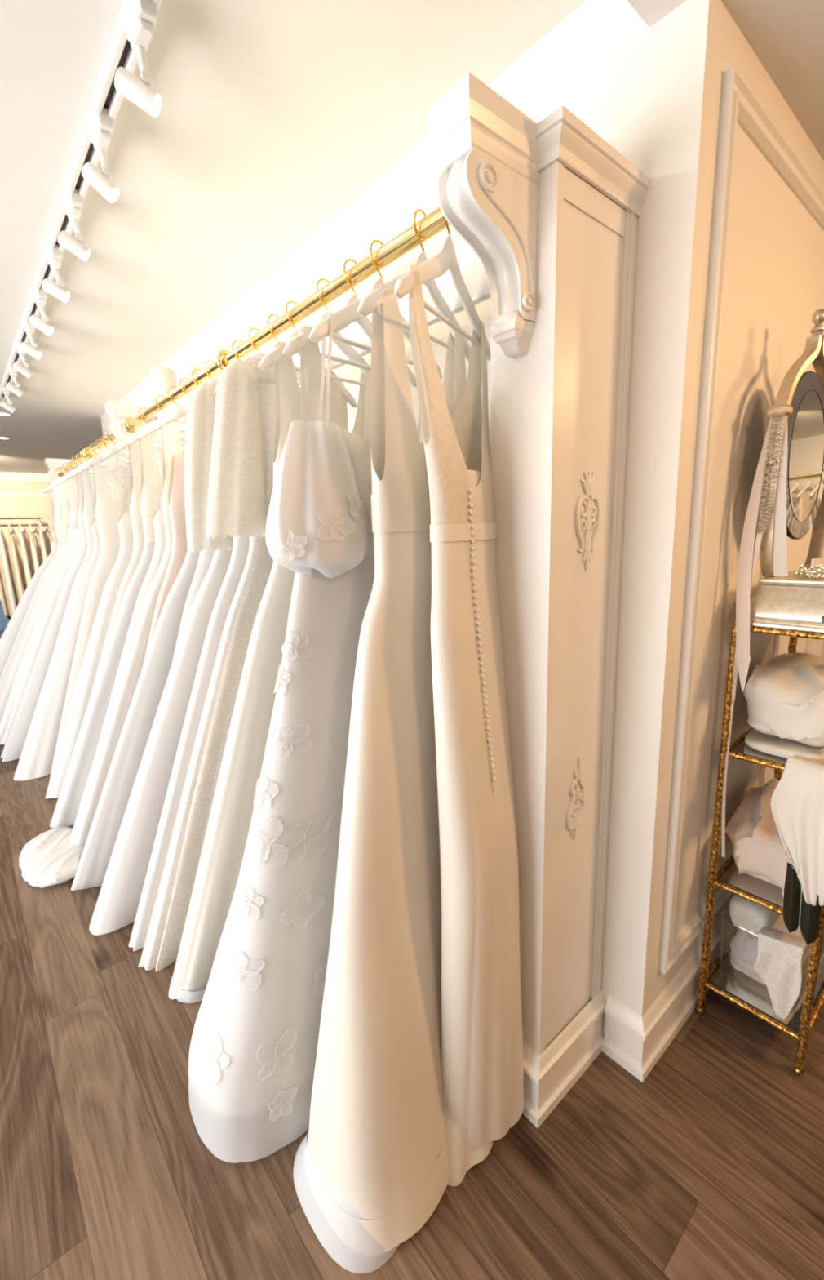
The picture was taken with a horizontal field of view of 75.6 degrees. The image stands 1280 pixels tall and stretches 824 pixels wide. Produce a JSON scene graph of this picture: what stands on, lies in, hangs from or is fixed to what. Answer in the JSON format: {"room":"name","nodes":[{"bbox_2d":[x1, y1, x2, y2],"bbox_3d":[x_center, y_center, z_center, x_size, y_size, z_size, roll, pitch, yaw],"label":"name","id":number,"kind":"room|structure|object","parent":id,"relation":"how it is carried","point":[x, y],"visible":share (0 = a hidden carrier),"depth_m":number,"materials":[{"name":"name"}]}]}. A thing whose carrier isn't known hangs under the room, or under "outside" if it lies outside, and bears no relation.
{"room":"clothing store","nodes":[
{"label":"clothing store","id":0,"kind":"room"},
{"bbox_2d":[8,532,24,602],"bbox_3d":[-6.357,-0.909,8.588,0.115,1.711,0.546,-11,15,-39],"label":"gown","id":1,"kind":"object","parent":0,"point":[20,587],"visible":0.67,"depth_m":8.43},
{"bbox_2d":[18,528,31,586],"bbox_3d":[-6.255,-0.942,8.674,0.108,1.734,0.547,-10,14,-36],"label":"gown","id":2,"kind":"object","parent":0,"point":[24,552],"visible":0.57,"depth_m":8.49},
{"bbox_2d":[0,480,53,616],"bbox_3d":[-5.789,-1.559,9.467,10.500,2.625,0.100,-11,15,-39],"label":"wall","id":3,"kind":"structure","parent":0,"point":[11,506],"depth_m":8.79,"materials":[{"name":"beige paint"}]},
{"bbox_2d":[0,517,40,519],"bbox_3d":[-7.064,-1.821,8.009,2.400,0.032,0.324,-11,15,-39],"label":"rail","id":4,"kind":"object","parent":3,"relation":"attached to","point":[0,517],"visible":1,"depth_m":8.48,"materials":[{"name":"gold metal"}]},
{"bbox_3d":[-6.489,-1.812,8.317,0.018,0.253,0.436,-11,15,-39],"label":"hanger","id":5,"kind":"object","parent":4,"relation":"hanging from","visible":0},
{"bbox_2d":[0,532,17,616],"bbox_3d":[-6.459,-0.900,8.502,0.110,1.734,0.548,-10,14,-36],"label":"gown","id":6,"kind":"object","parent":5,"relation":"hanging from","point":[11,595],"visible":0.77,"depth_m":8.36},
{"bbox_2d":[0,471,53,482],"bbox_3d":[-5.798,-2.762,9.106,10.400,0.125,0.110,-11,15,-39],"label":"trim","id":7,"kind":"structure","parent":3,"relation":"attached to","point":[14,477],"depth_m":8.66,"materials":[{"name":"white wood"}]},
{"bbox_2d":[151,417,185,478],"bbox_3d":[-1.305,-0.216,3.232,0.295,2.210,0.165,-11,15,-39],"label":"trim","id":8,"kind":"structure","parent":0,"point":[159,452],"depth_m":2.92,"materials":[{"name":"white wood"}]},
{"bbox_2d":[137,353,348,971],"bbox_3d":[-0.568,0.176,1.754,0.773,1.984,0.580,-11,15,-39],"label":"gown","id":9,"kind":"object","parent":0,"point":[241,482],"visible":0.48,"depth_m":1.59,"materials":[{"name":"white fabric"}]},
{"bbox_2d":[0,0,586,473],"bbox_3d":[-2.462,-2.201,5.331,10.500,0.080,10.445,-11,15,-39],"label":"ceiling","id":10,"kind":"structure","parent":0,"point":[274,116],"depth_m":1.56,"materials":[{"name":"paint"}]},
{"bbox_2d":[0,0,162,399],"bbox_3d":[-1.628,-1.555,2.331,0.051,0.036,4.685,-11,15,-39],"label":"track","id":11,"kind":"object","parent":10,"relation":"attached to","point":[120,53],"visible":0.72,"depth_m":1.53,"materials":[{"name":"white metal"}]},
{"bbox_2d":[13,341,32,378],"bbox_3d":[-2.223,-1.595,3.027,0.094,0.168,0.140,-11,15,-39],"label":"track spotlight","id":12,"kind":"object","parent":11,"relation":"hanging from","point":[23,369],"visible":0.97,"depth_m":3.04,"materials":[{"name":"white metal"}]},
{"bbox_2d":[19,319,41,359],"bbox_3d":[-1.963,-1.542,2.729,0.093,0.168,0.142,-11,15,-39],"label":"track spotlight","id":13,"kind":"object","parent":11,"relation":"hanging from","point":[32,350],"visible":0.99,"depth_m":2.74,"materials":[{"name":"white metal"}]},
{"bbox_2d":[29,286,53,335],"bbox_3d":[-1.684,-1.484,2.409,0.087,0.171,0.145,-11,15,-39],"label":"track spotlight","id":14,"kind":"object","parent":11,"relation":"hanging from","point":[41,296],"visible":0.99,"depth_m":2.42,"materials":[{"name":"white metal"}]},
{"bbox_2d":[41,244,70,302],"bbox_3d":[-1.397,-1.427,2.079,0.091,0.168,0.144,-11,15,-39],"label":"track spotlight","id":15,"kind":"object","parent":11,"relation":"hanging from","point":[55,258],"visible":0.99,"depth_m":2.09,"materials":[{"name":"white metal"}]},
{"bbox_2d":[57,188,90,262],"bbox_3d":[-1.121,-1.371,1.763,0.094,0.168,0.137,-11,15,-39],"label":"track spotlight","id":16,"kind":"object","parent":11,"relation":"hanging from","point":[74,205],"visible":0.98,"depth_m":1.77,"materials":[{"name":"white metal"}]},
{"bbox_2d":[81,107,119,203],"bbox_3d":[-0.850,-1.314,1.451,0.086,0.172,0.142,-11,15,-39],"label":"track spotlight","id":17,"kind":"object","parent":11,"relation":"hanging from","point":[103,127],"visible":0.99,"depth_m":1.46,"materials":[{"name":"white metal"}]},
{"bbox_2d":[114,0,161,118],"bbox_3d":[-0.593,-1.264,1.156,0.092,0.168,0.144,-11,15,-39],"label":"track spotlight","id":18,"kind":"object","parent":11,"relation":"hanging from","point":[143,19],"visible":1,"depth_m":1.16,"materials":[{"name":"white metal"}]},
{"bbox_2d":[100,0,657,1035],"bbox_3d":[-1.113,-0.440,3.261,0.100,2.625,5.160,-11,15,-39],"label":"wall","id":19,"kind":"structure","parent":0,"point":[598,64],"depth_m":1.35,"materials":[{"name":"white paint"}]},
{"bbox_2d":[104,400,154,446],"bbox_3d":[-1.523,-1.082,2.892,0.201,0.372,0.100,-11,15,-39],"label":"corbel","id":20,"kind":"object","parent":19,"relation":"attached to","point":[117,411],"visible":0.41,"depth_m":2.81,"materials":[{"name":"white wood"}]},
{"bbox_2d":[55,433,118,476],"bbox_3d":[-2.290,-1.320,3.793,0.141,0.080,2.338,-11,15,-39],"label":"rail","id":21,"kind":"object","parent":20,"relation":"attached to","point":[60,472],"visible":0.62,"depth_m":3.69,"materials":[{"name":"gold metal"}]},
{"bbox_2d":[40,462,75,493],"bbox_3d":[-2.858,-1.340,4.419,0.436,0.253,0.019,-13,16,-42],"label":"hanger","id":22,"kind":"object","parent":21,"relation":"hanging from","point":[42,491],"visible":0.22,"depth_m":4.34,"materials":[{"name":"white paint"}]},
{"bbox_2d":[0,485,57,676],"bbox_3d":[-3.328,-0.267,4.594,1.197,1.888,0.621,-11,15,-39],"label":"gown","id":23,"kind":"object","parent":22,"relation":"hanging from","point":[7,639],"visible":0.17,"depth_m":4.47,"materials":[{"name":"white fabric"}]},
{"bbox_2d":[44,459,75,491],"bbox_3d":[-2.688,-1.306,4.225,0.436,0.253,0.019,-13,16,-42],"label":"hanger","id":24,"kind":"object","parent":21,"relation":"hanging from","point":[46,488],"visible":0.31,"depth_m":4.12,"materials":[{"name":"white paint"}]},
{"bbox_2d":[0,482,62,698],"bbox_3d":[-3.087,-0.278,4.429,1.062,1.960,0.595,-11,15,-39],"label":"gown","id":25,"kind":"object","parent":24,"relation":"hanging from","point":[7,667],"visible":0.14,"depth_m":4.31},
{"bbox_2d":[50,453,111,488],"bbox_3d":[-2.454,-1.258,3.956,0.436,0.253,0.019,-13,16,-42],"label":"hanger","id":26,"kind":"object","parent":21,"relation":"hanging from","point":[53,486],"visible":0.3,"depth_m":3.93,"materials":[{"name":"white paint"}]},
{"bbox_2d":[0,477,108,729],"bbox_3d":[-2.874,-0.236,4.191,1.030,1.960,0.671,-11,15,-39],"label":"gown","id":27,"kind":"object","parent":26,"relation":"hanging from","point":[7,693],"visible":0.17,"depth_m":4.08,"materials":[{"name":"white fabric"}]},
{"bbox_2d":[54,450,123,487],"bbox_3d":[-2.337,-1.234,3.821,0.436,0.253,0.019,-13,16,-42],"label":"hanger","id":28,"kind":"object","parent":21,"relation":"hanging from","point":[57,483],"visible":0.28,"depth_m":3.80,"materials":[{"name":"white paint"}]},
{"bbox_2d":[5,475,73,714],"bbox_3d":[-2.734,-0.211,4.063,0.983,1.954,0.665,-11,15,-39],"label":"gown","id":29,"kind":"object","parent":28,"relation":"hanging from","point":[68,529],"visible":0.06,"depth_m":3.90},
{"bbox_2d":[58,446,123,483],"bbox_3d":[-2.219,-1.211,3.687,0.436,0.253,0.019,-13,16,-42],"label":"hanger","id":30,"kind":"object","parent":21,"relation":"hanging from","point":[61,481],"visible":0.33,"depth_m":3.73,"materials":[{"name":"white paint"}]},
{"bbox_2d":[0,472,122,744],"bbox_3d":[-2.636,-0.194,3.949,1.008,1.960,0.710,-11,15,-39],"label":"gown","id":31,"kind":"object","parent":30,"relation":"hanging from","point":[21,684],"visible":0.23,"depth_m":3.82,"materials":[{"name":"fabric"}]},
{"bbox_2d":[62,443,124,481],"bbox_3d":[-2.115,-1.189,3.567,0.436,0.253,0.019,-13,16,-42],"label":"hanger","id":32,"kind":"object","parent":21,"relation":"hanging from","point":[103,464],"visible":0.38,"depth_m":3.60,"materials":[{"name":"white paint"}]},
{"bbox_2d":[56,471,82,602],"bbox_3d":[-2.487,-0.175,3.848,0.905,1.954,0.690,-11,15,-39],"label":"gown","id":33,"kind":"object","parent":32,"relation":"hanging from","point":[77,527],"visible":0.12,"depth_m":3.62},
{"bbox_2d":[66,439,130,479],"bbox_3d":[-2.004,-1.167,3.440,0.436,0.253,0.019,-13,16,-42],"label":"hanger","id":34,"kind":"object","parent":21,"relation":"hanging from","point":[108,461],"visible":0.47,"depth_m":3.46,"materials":[{"name":"white paint"}]},
{"bbox_2d":[0,466,129,761],"bbox_3d":[-2.414,-0.152,3.706,0.981,1.960,0.706,-11,15,-39],"label":"gown","id":35,"kind":"object","parent":34,"relation":"hanging from","point":[14,745],"visible":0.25,"depth_m":3.60,"materials":[{"name":"white fabric"}]},
{"bbox_2d":[71,435,130,475],"bbox_3d":[-1.894,-1.145,3.313,0.436,0.253,0.019,-13,16,-42],"label":"hanger","id":36,"kind":"object","parent":21,"relation":"hanging from","point":[121,462],"visible":0.48,"depth_m":3.33,"materials":[{"name":"white paint"}]},
{"bbox_2d":[53,463,130,649],"bbox_3d":[-2.229,-0.128,3.561,0.888,1.960,0.594,-11,15,-39],"label":"gown","id":37,"kind":"object","parent":36,"relation":"hanging from","point":[87,508],"visible":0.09,"depth_m":3.31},
{"bbox_2d":[76,430,130,472],"bbox_3d":[-1.776,-1.121,3.179,0.436,0.253,0.019,-13,16,-42],"label":"hanger","id":38,"kind":"object","parent":21,"relation":"hanging from","point":[126,458],"visible":0.34,"depth_m":3.17,"materials":[{"name":"white paint"}]},
{"bbox_2d":[13,461,100,780],"bbox_3d":[-2.146,-0.081,3.424,0.947,1.917,0.612,-11,15,-39],"label":"gown","id":39,"kind":"object","parent":38,"relation":"hanging from","point":[37,757],"visible":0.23,"depth_m":3.34,"materials":[{"name":"white fabric"}]},
{"bbox_2d":[82,439,130,469],"bbox_3d":[-1.659,-1.097,3.044,0.436,0.253,0.019,-13,16,-42],"label":"hanger","id":40,"kind":"object","parent":21,"relation":"hanging from","point":[90,464],"visible":0.3,"depth_m":2.98,"materials":[{"name":"white paint"}]},
{"bbox_2d":[48,456,120,782],"bbox_3d":[-1.913,-0.081,3.280,0.783,1.960,0.461,-11,15,-39],"label":"gown","id":41,"kind":"object","parent":40,"relation":"hanging from","point":[107,514],"visible":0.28,"depth_m":3.11,"materials":[{"name":"fabric"}]},
{"bbox_2d":[149,366,177,404],"bbox_3d":[-1.380,-1.397,2.961,0.132,0.212,0.132,-11,15,-39],"label":"canister","id":42,"kind":"object","parent":19,"relation":"attached to","point":[162,378],"visible":0.59,"depth_m":2.90,"materials":[{"name":"beige"}]},
{"bbox_2d":[152,205,490,447],"bbox_3d":[-0.600,-1.002,2.002,0.054,0.215,2.390,-11,15,-39],"label":"wall","id":43,"kind":"structure","parent":19,"relation":"attached to","point":[473,272],"depth_m":1.32,"materials":[{"name":"paint"}]},
{"bbox_2d":[123,206,451,432],"bbox_3d":[-0.674,-0.993,1.939,0.141,0.080,2.481,-11,15,-39],"label":"rail","id":44,"kind":"object","parent":43,"relation":"attached to","point":[433,224],"visible":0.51,"depth_m":1.38,"materials":[{"name":"gold metal"}]},
{"bbox_2d":[102,407,184,458],"bbox_3d":[-1.320,-1.028,2.655,0.436,0.253,0.019,-13,16,-42],"label":"hanger","id":45,"kind":"object","parent":44,"relation":"hanging from","point":[112,451],"visible":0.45,"depth_m":2.59,"materials":[{"name":"white paint"}]},
{"bbox_2d":[45,444,183,798],"bbox_3d":[-1.715,-0.028,3.006,0.852,1.954,0.838,-11,15,-39],"label":"gown","id":46,"kind":"object","parent":45,"relation":"hanging from","point":[91,659],"visible":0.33,"depth_m":2.88,"materials":[{"name":"white fabric"}]},
{"bbox_2d":[116,395,186,451],"bbox_3d":[-1.138,-0.992,2.446,0.436,0.253,0.019,-13,16,-42],"label":"hanger","id":47,"kind":"object","parent":44,"relation":"hanging from","point":[123,444],"visible":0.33,"depth_m":2.41,"materials":[{"name":"white paint"}]},
{"bbox_2d":[92,433,144,689],"bbox_3d":[-1.518,0.000,2.823,0.781,1.960,0.848,-11,15,-39],"label":"gown","id":48,"kind":"object","parent":47,"relation":"hanging from","point":[135,448],"visible":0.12,"depth_m":2.48,"materials":[{"name":"fabric"}]},
{"bbox_2d":[127,386,185,444],"bbox_3d":[-1.021,-0.968,2.312,0.436,0.253,0.019,-13,16,-42],"label":"hanger","id":49,"kind":"object","parent":44,"relation":"hanging from","point":[133,438],"visible":0.28,"depth_m":2.26,"materials":[{"name":"white paint"}]},
{"bbox_2d":[49,426,162,828],"bbox_3d":[-1.442,0.028,2.675,0.876,1.960,0.884,-11,15,-39],"label":"gown","id":50,"kind":"object","parent":49,"relation":"hanging from","point":[76,778],"visible":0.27,"depth_m":2.55,"materials":[{"name":"white fabric"}]},
{"bbox_2d":[137,377,190,438],"bbox_3d":[-0.916,-0.947,2.192,0.436,0.253,0.019,-13,16,-42],"label":"hanger","id":51,"kind":"object","parent":44,"relation":"hanging from","point":[144,433],"visible":0.23,"depth_m":2.09,"materials":[{"name":"white paint"}]},
{"bbox_2d":[97,421,165,744],"bbox_3d":[-1.270,0.052,2.545,0.771,1.954,0.777,-11,15,-39],"label":"gown","id":52,"kind":"object","parent":51,"relation":"hanging from","point":[157,518],"visible":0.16,"depth_m":2.28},
{"bbox_2d":[147,368,201,432],"bbox_3d":[-0.825,-0.928,2.088,0.436,0.253,0.018,-13,16,-43],"label":"hanger","id":53,"kind":"object","parent":44,"relation":"hanging from","point":[154,426],"visible":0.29,"depth_m":1.98,"materials":[{"name":"white paint"}]},
{"bbox_2d":[18,413,180,888],"bbox_3d":[-1.312,0.076,2.419,1.016,1.961,0.910,-11,15,-39],"label":"gown","id":54,"kind":"object","parent":53,"relation":"hanging from","point":[53,857],"visible":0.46,"depth_m":2.36,"materials":[{"name":"white fabric"}]},
{"bbox_2d":[170,403,186,419],"bbox_3d":[-0.649,-0.892,1.886,0.436,0.253,0.018,-13,16,-43],"label":"hanger","id":55,"kind":"object","parent":44,"relation":"hanging from","point":[178,412],"visible":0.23,"depth_m":1.77,"materials":[{"name":"white paint"}]},
{"bbox_2d":[71,398,199,890],"bbox_3d":[-1.021,0.115,2.187,0.874,1.960,0.728,-11,15,-39],"label":"gown","id":56,"kind":"object","parent":55,"relation":"hanging from","point":[113,803],"visible":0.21,"depth_m":2.12,"materials":[{"name":"fabric"}]},
{"bbox_2d":[158,360,214,426],"bbox_3d":[-0.741,-0.911,1.990,0.436,0.253,0.018,-13,16,-43],"label":"hanger","id":57,"kind":"object","parent":44,"relation":"hanging from","point":[166,420],"visible":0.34,"depth_m":1.88,"materials":[{"name":"white paint"}]},
{"bbox_2d":[142,407,187,666],"bbox_3d":[-1.050,0.086,2.335,0.719,1.958,0.719,-11,15,-39],"label":"gown","id":58,"kind":"object","parent":57,"relation":"hanging from","point":[176,502],"visible":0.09,"depth_m":2.01,"materials":[{"name":"fabric"}]},
{"bbox_2d":[182,339,243,412],"bbox_3d":[-0.571,-0.877,1.796,0.018,0.253,0.436,9,16,44],"label":"hanger","id":59,"kind":"object","parent":44,"relation":"hanging from","point":[236,340],"visible":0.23,"depth_m":1.76,"materials":[{"name":"white paint"}]},
{"bbox_2d":[172,547,214,662],"bbox_3d":[-0.840,0.118,2.141,0.692,1.960,0.669,-11,15,-39],"label":"gown","id":60,"kind":"object","parent":59,"relation":"hanging from","point":[205,560],"visible":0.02,"depth_m":1.88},
{"bbox_2d":[214,327,260,387],"bbox_3d":[-0.487,-0.860,1.699,0.018,0.253,0.436,9,16,44],"label":"hanger","id":61,"kind":"object","parent":44,"relation":"hanging from","point":[254,328],"visible":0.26,"depth_m":1.67,"materials":[{"name":"white paint"}]},
{"bbox_2d":[88,377,233,935],"bbox_3d":[-0.824,0.141,1.967,0.856,1.984,0.698,-11,15,-39],"label":"gown","id":62,"kind":"object","parent":61,"relation":"hanging from","point":[118,900],"visible":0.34,"depth_m":1.85,"materials":[{"name":"white fabric"}]},
{"bbox_2d":[213,314,300,394],"bbox_3d":[-0.402,-0.842,1.602,0.018,0.253,0.436,9,16,44],"label":"hanger","id":63,"kind":"object","parent":44,"relation":"hanging from","point":[298,373],"visible":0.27,"depth_m":1.58,"materials":[{"name":"white paint"}]},
{"bbox_2d":[128,534,249,951],"bbox_3d":[-0.664,0.168,1.865,0.752,1.961,0.528,-11,15,-39],"label":"gown","id":64,"kind":"object","parent":63,"relation":"hanging from","point":[220,613],"visible":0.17,"depth_m":1.77,"materials":[{"name":"fabric"}]},
{"bbox_2d":[249,301,357,408],"bbox_3d":[-0.328,-0.827,1.518,0.018,0.253,0.436,9,16,43],"label":"hanger","id":65,"kind":"object","parent":44,"relation":"hanging from","point":[350,398],"visible":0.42,"depth_m":1.60,"materials":[{"name":"white paint"}]},
{"bbox_2d":[257,278,371,386],"bbox_3d":[-0.220,-0.805,1.393,0.018,0.253,0.436,9,16,43],"label":"hanger","id":66,"kind":"object","parent":44,"relation":"hanging from","point":[273,357],"visible":0.49,"depth_m":1.41,"materials":[{"name":"white paint"}]},
{"bbox_2d":[168,341,371,1003],"bbox_3d":[-0.459,0.203,1.671,0.707,1.962,0.517,-11,15,-39],"label":"gown","id":67,"kind":"object","parent":66,"relation":"hanging from","point":[227,833],"visible":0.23,"depth_m":1.56,"materials":[{"name":"fabric"}]},
{"bbox_2d":[283,258,417,387],"bbox_3d":[-0.138,-0.789,1.299,0.018,0.253,0.436,9,16,43],"label":"hanger","id":68,"kind":"object","parent":44,"relation":"hanging from","point":[299,342],"visible":0.47,"depth_m":1.28,"materials":[{"name":"white paint"}]},
{"bbox_2d":[300,324,333,422],"bbox_3d":[-0.286,0.219,1.561,0.580,1.960,0.386,-11,15,-39],"label":"gown","id":69,"kind":"object","parent":68,"relation":"hanging from","point":[310,355],"visible":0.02,"depth_m":1.22,"materials":[{"name":"fabric"}]},
{"bbox_2d":[309,240,442,378],"bbox_3d":[-0.070,-0.775,1.221,0.019,0.253,0.436,8,15,41],"label":"hanger","id":70,"kind":"object","parent":44,"relation":"hanging from","point":[349,313],"visible":0.53,"depth_m":1.15,"materials":[{"name":"white paint"}]},
{"bbox_2d":[188,312,427,1162],"bbox_3d":[-0.250,0.262,1.345,0.794,1.956,0.423,-6,12,-21],"label":"gown","id":71,"kind":"object","parent":70,"relation":"hanging from","point":[252,1056],"visible":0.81,"depth_m":1.24,"materials":[{"name":"white fabric"}]},
{"bbox_2d":[357,208,471,365],"bbox_3d":[0.025,-0.756,1.113,0.018,0.253,0.436,6,14,35],"label":"hanger","id":72,"kind":"object","parent":44,"relation":"hanging from","point":[373,300],"visible":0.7,"depth_m":1.09,"materials":[{"name":"white paint"}]},
{"bbox_2d":[293,284,466,1273],"bbox_3d":[-0.014,0.288,1.188,0.646,1.959,0.350,-11,15,-39],"label":"gown","id":73,"kind":"object","parent":72,"relation":"hanging from","point":[371,1167],"visible":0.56,"depth_m":1.13,"materials":[{"name":"fabric"}]},
{"bbox_2d":[394,215,490,360],"bbox_3d":[0.075,-0.746,1.055,0.019,0.253,0.436,5,13,29],"label":"hanger","id":74,"kind":"object","parent":44,"relation":"hanging from","point":[435,267],"visible":0.68,"depth_m":1.04,"materials":[{"name":"white paint"}]},
{"bbox_2d":[408,262,524,1186],"bbox_3d":[0.164,0.281,1.202,0.187,1.958,0.392,5,14,32],"label":"gown","id":75,"kind":"object","parent":74,"relation":"hanging from","point":[482,1059],"visible":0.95,"depth_m":1.16,"materials":[{"name":"beige fabric"}]},
{"bbox_2d":[426,71,540,359],"bbox_3d":[0.140,-0.745,0.984,0.201,0.372,0.100,-11,15,-39],"label":"corbel","id":76,"kind":"object","parent":19,"relation":"attached to","point":[488,148],"visible":1,"depth_m":0.94,"materials":[{"name":"white wood"}]},
{"bbox_2d":[0,744,823,1279],"bbox_3d":[-0.992,0.714,4.280,10.500,0.050,14.700,-11,15,-39],"label":"floor","id":77,"kind":"structure","parent":0,"point":[710,1166],"depth_m":1.30,"materials":[{"name":"brown wood"}]},
{"bbox_2d":[0,476,94,699],"bbox_3d":[-2.969,-0.269,4.308,1.027,1.984,0.632,-11,15,-39],"label":"gown","id":78,"kind":"object","parent":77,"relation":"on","point":[55,490],"visible":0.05,"depth_m":4.14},
{"bbox_2d":[696,624,823,1075],"bbox_3d":[1.174,0.535,1.614,0.574,1.232,0.280,-11,15,-39],"label":"display stand","id":79,"kind":"object","parent":77,"relation":"on","point":[722,977],"visible":0.53,"depth_m":1.52,"materials":[{"name":"gold metal"}]},
{"bbox_2d":[719,861,783,907],"bbox_3d":[1.179,0.681,1.644,0.525,0.003,0.232,-11,15,-39],"label":"shelf","id":80,"kind":"object","parent":79,"relation":"attached to","point":[766,891],"depth_m":1.53,"materials":[{"name":"clear glass"}]},
{"bbox_2d":[725,777,793,890],"bbox_3d":[1.168,0.571,1.629,0.530,0.217,0.264,-11,15,-39],"label":"folded cloth","id":81,"kind":"object","parent":79,"relation":"on","point":[759,851],"visible":0.39,"depth_m":1.51,"materials":[{"name":"fabric"}]},
{"bbox_2d":[731,739,787,764],"bbox_3d":[1.166,0.284,1.563,0.525,0.003,0.232,-11,15,-39],"label":"shelf","id":82,"kind":"object","parent":79,"relation":"attached to","point":[739,746],"depth_m":1.46,"materials":[{"name":"clear glass"}]},
{"bbox_2d":[709,932,823,1032],"bbox_3d":[1.189,1.024,1.714,0.525,0.003,0.232,-11,15,-39],"label":"shelf","id":83,"kind":"object","parent":79,"relation":"attached to","point":[723,975],"depth_m":1.60,"materials":[{"name":"clear glass"}]},
{"bbox_2d":[745,728,823,764],"bbox_3d":[1.147,0.259,1.548,0.464,0.050,0.230,-11,15,-39],"label":"folded satin","id":84,"kind":"object","parent":79,"relation":"on","point":[785,748],"visible":0.36,"depth_m":1.42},
{"bbox_2d":[742,652,823,746],"bbox_3d":[1.141,0.148,1.529,0.499,0.200,0.277,-11,15,-39],"label":"folded cloth","id":85,"kind":"object","parent":84,"relation":"on","point":[784,696],"visible":1,"depth_m":1.40,"materials":[{"name":"fabric"}]},
{"bbox_2d":[750,309,823,633],"bbox_3d":[1.139,-0.448,1.407,0.552,0.780,0.260,-11,15,-39],"label":"vanity mirror","id":86,"kind":"object","parent":79,"relation":"on","point":[792,602],"depth_m":1.35,"materials":[{"name":"beige metal"}]},
{"bbox_2d":[721,416,788,857],"bbox_3d":[0.910,0.032,1.405,0.091,1.218,0.098,-11,15,-39],"label":"sash","id":87,"kind":"object","parent":86,"relation":"hanging from","point":[743,591],"depth_m":1.34,"materials":[{"name":"white"}]},
{"bbox_2d":[795,564,823,578],"bbox_3d":[1.095,-0.183,1.374,0.268,0.034,0.127,-10,14,-36],"label":"belt","id":88,"kind":"object","parent":86,"relation":"on","point":[820,573],"visible":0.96,"depth_m":1.33,"materials":[{"name":"white"}]},
{"bbox_2d":[771,755,823,906],"bbox_3d":[1.003,0.484,1.351,0.087,0.361,0.152,-11,15,-39],"label":"draped cloth","id":89,"kind":"object","parent":79,"relation":"hanging from","point":[797,800],"visible":1,"depth_m":1.33,"materials":[{"name":"fabric"}]},
{"bbox_2d":[783,862,821,944],"bbox_3d":[1.002,0.676,1.366,0.022,0.204,0.086,-10,14,-36],"label":"gloves","id":90,"kind":"object","parent":89,"relation":"hanging from","point":[797,913],"depth_m":1.37,"materials":[{"name":"black"}]},
{"bbox_3d":[1.179,0.913,1.695,0.492,0.219,0.214,-11,15,-39],"label":"clear bin","id":91,"kind":"object","parent":79,"relation":"on","visible":0},
{"bbox_2d":[730,914,811,985],"bbox_3d":[1.176,0.932,1.708,0.433,0.172,0.184,-11,15,-39],"label":"veil","id":92,"kind":"object","parent":91,"relation":"in","point":[744,945],"visible":0.2,"depth_m":1.60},
{"bbox_2d":[728,894,780,937],"bbox_3d":[1.054,0.825,1.627,0.148,0.112,0.117,-11,15,-39],"label":"veil","id":93,"kind":"object","parent":92,"relation":"on","point":[749,917],"visible":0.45,"depth_m":1.58,"materials":[{"name":"white fabric"}]},
{"bbox_2d":[754,925,806,1018],"bbox_3d":[1.052,0.933,1.510,0.108,0.240,0.112,-11,15,-39],"label":"cloth","id":94,"kind":"object","parent":91,"relation":"hanging from","point":[778,963],"visible":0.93,"depth_m":1.47,"materials":[{"name":"fabric"}]},
{"bbox_2d":[608,0,823,1017],"bbox_3d":[2.783,-0.536,3.121,5.860,2.625,0.100,-11,15,-39],"label":"wall","id":95,"kind":"structure","parent":0,"point":[775,279],"depth_m":1.30,"materials":[{"name":"white paint"}]},
{"bbox_2d":[490,160,637,1054],"bbox_3d":[0.358,0.121,1.325,0.295,2.210,0.165,-11,15,-39],"label":"pilaster","id":96,"kind":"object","parent":95,"relation":"attached to","point":[559,410],"depth_m":1.19,"materials":[{"name":"paint"}]},
{"bbox_2d":[566,756,586,839],"bbox_3d":[0.407,0.394,1.316,0.081,0.218,0.013,-11,15,-39],"label":"applique","id":97,"kind":"object","parent":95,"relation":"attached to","point":[574,790],"visible":1,"depth_m":1.31,"materials":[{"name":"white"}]},
{"bbox_2d":[575,471,601,570],"bbox_3d":[0.394,-0.264,1.188,0.101,0.216,0.012,-11,15,-39],"label":"applique","id":98,"kind":"object","parent":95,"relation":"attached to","point":[589,485],"visible":1,"depth_m":1.18,"materials":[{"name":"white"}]},
{"bbox_2d":[536,105,650,217],"bbox_3d":[0.314,-0.931,1.103,0.320,0.062,0.211,-11,15,-39],"label":"trim","id":99,"kind":"structure","parent":95,"relation":"attached to","point":[562,137],"depth_m":1.00,"materials":[{"name":"white wood"}]},
{"bbox_2d":[522,909,738,1128],"bbox_3d":[2.598,0.683,3.298,6.091,0.178,0.331,-11,15,-39],"label":"baseboard","id":100,"kind":"structure","parent":95,"relation":"attached to","point":[636,1042],"depth_m":1.49,"materials":[{"name":"white wood"}]},
{"bbox_2d":[658,66,823,973],"bbox_3d":[1.111,-0.195,1.643,1.174,2.111,0.020,-11,15,-39],"label":"trim","id":101,"kind":"structure","parent":95,"relation":"attached to","point":[740,106],"depth_m":1.25,"materials":[{"name":"paint"}]},
{"bbox_2d":[626,0,823,160],"bbox_3d":[2.327,-1.163,-0.147,10.500,0.220,4.255,-11,15,-39],"label":"ceiling","id":102,"kind":"structure","parent":0,"point":[787,37],"depth_m":1.12,"materials":[{"name":"paint"}]},
{"bbox_3d":[-2.874,-0.534,5.033,0.295,2.210,0.165,-11,15,-39],"label":"trim","id":103,"kind":"structure","parent":0,"visible":0},
{"bbox_2d":[44,457,76,484],"bbox_3d":[-3.093,-1.400,4.693,0.201,0.372,0.100,-11,15,-39],"label":"corbel","id":104,"kind":"object","parent":103,"relation":"attached to","point":[52,464],"visible":0.34,"depth_m":4.62,"materials":[{"name":"white wood"}]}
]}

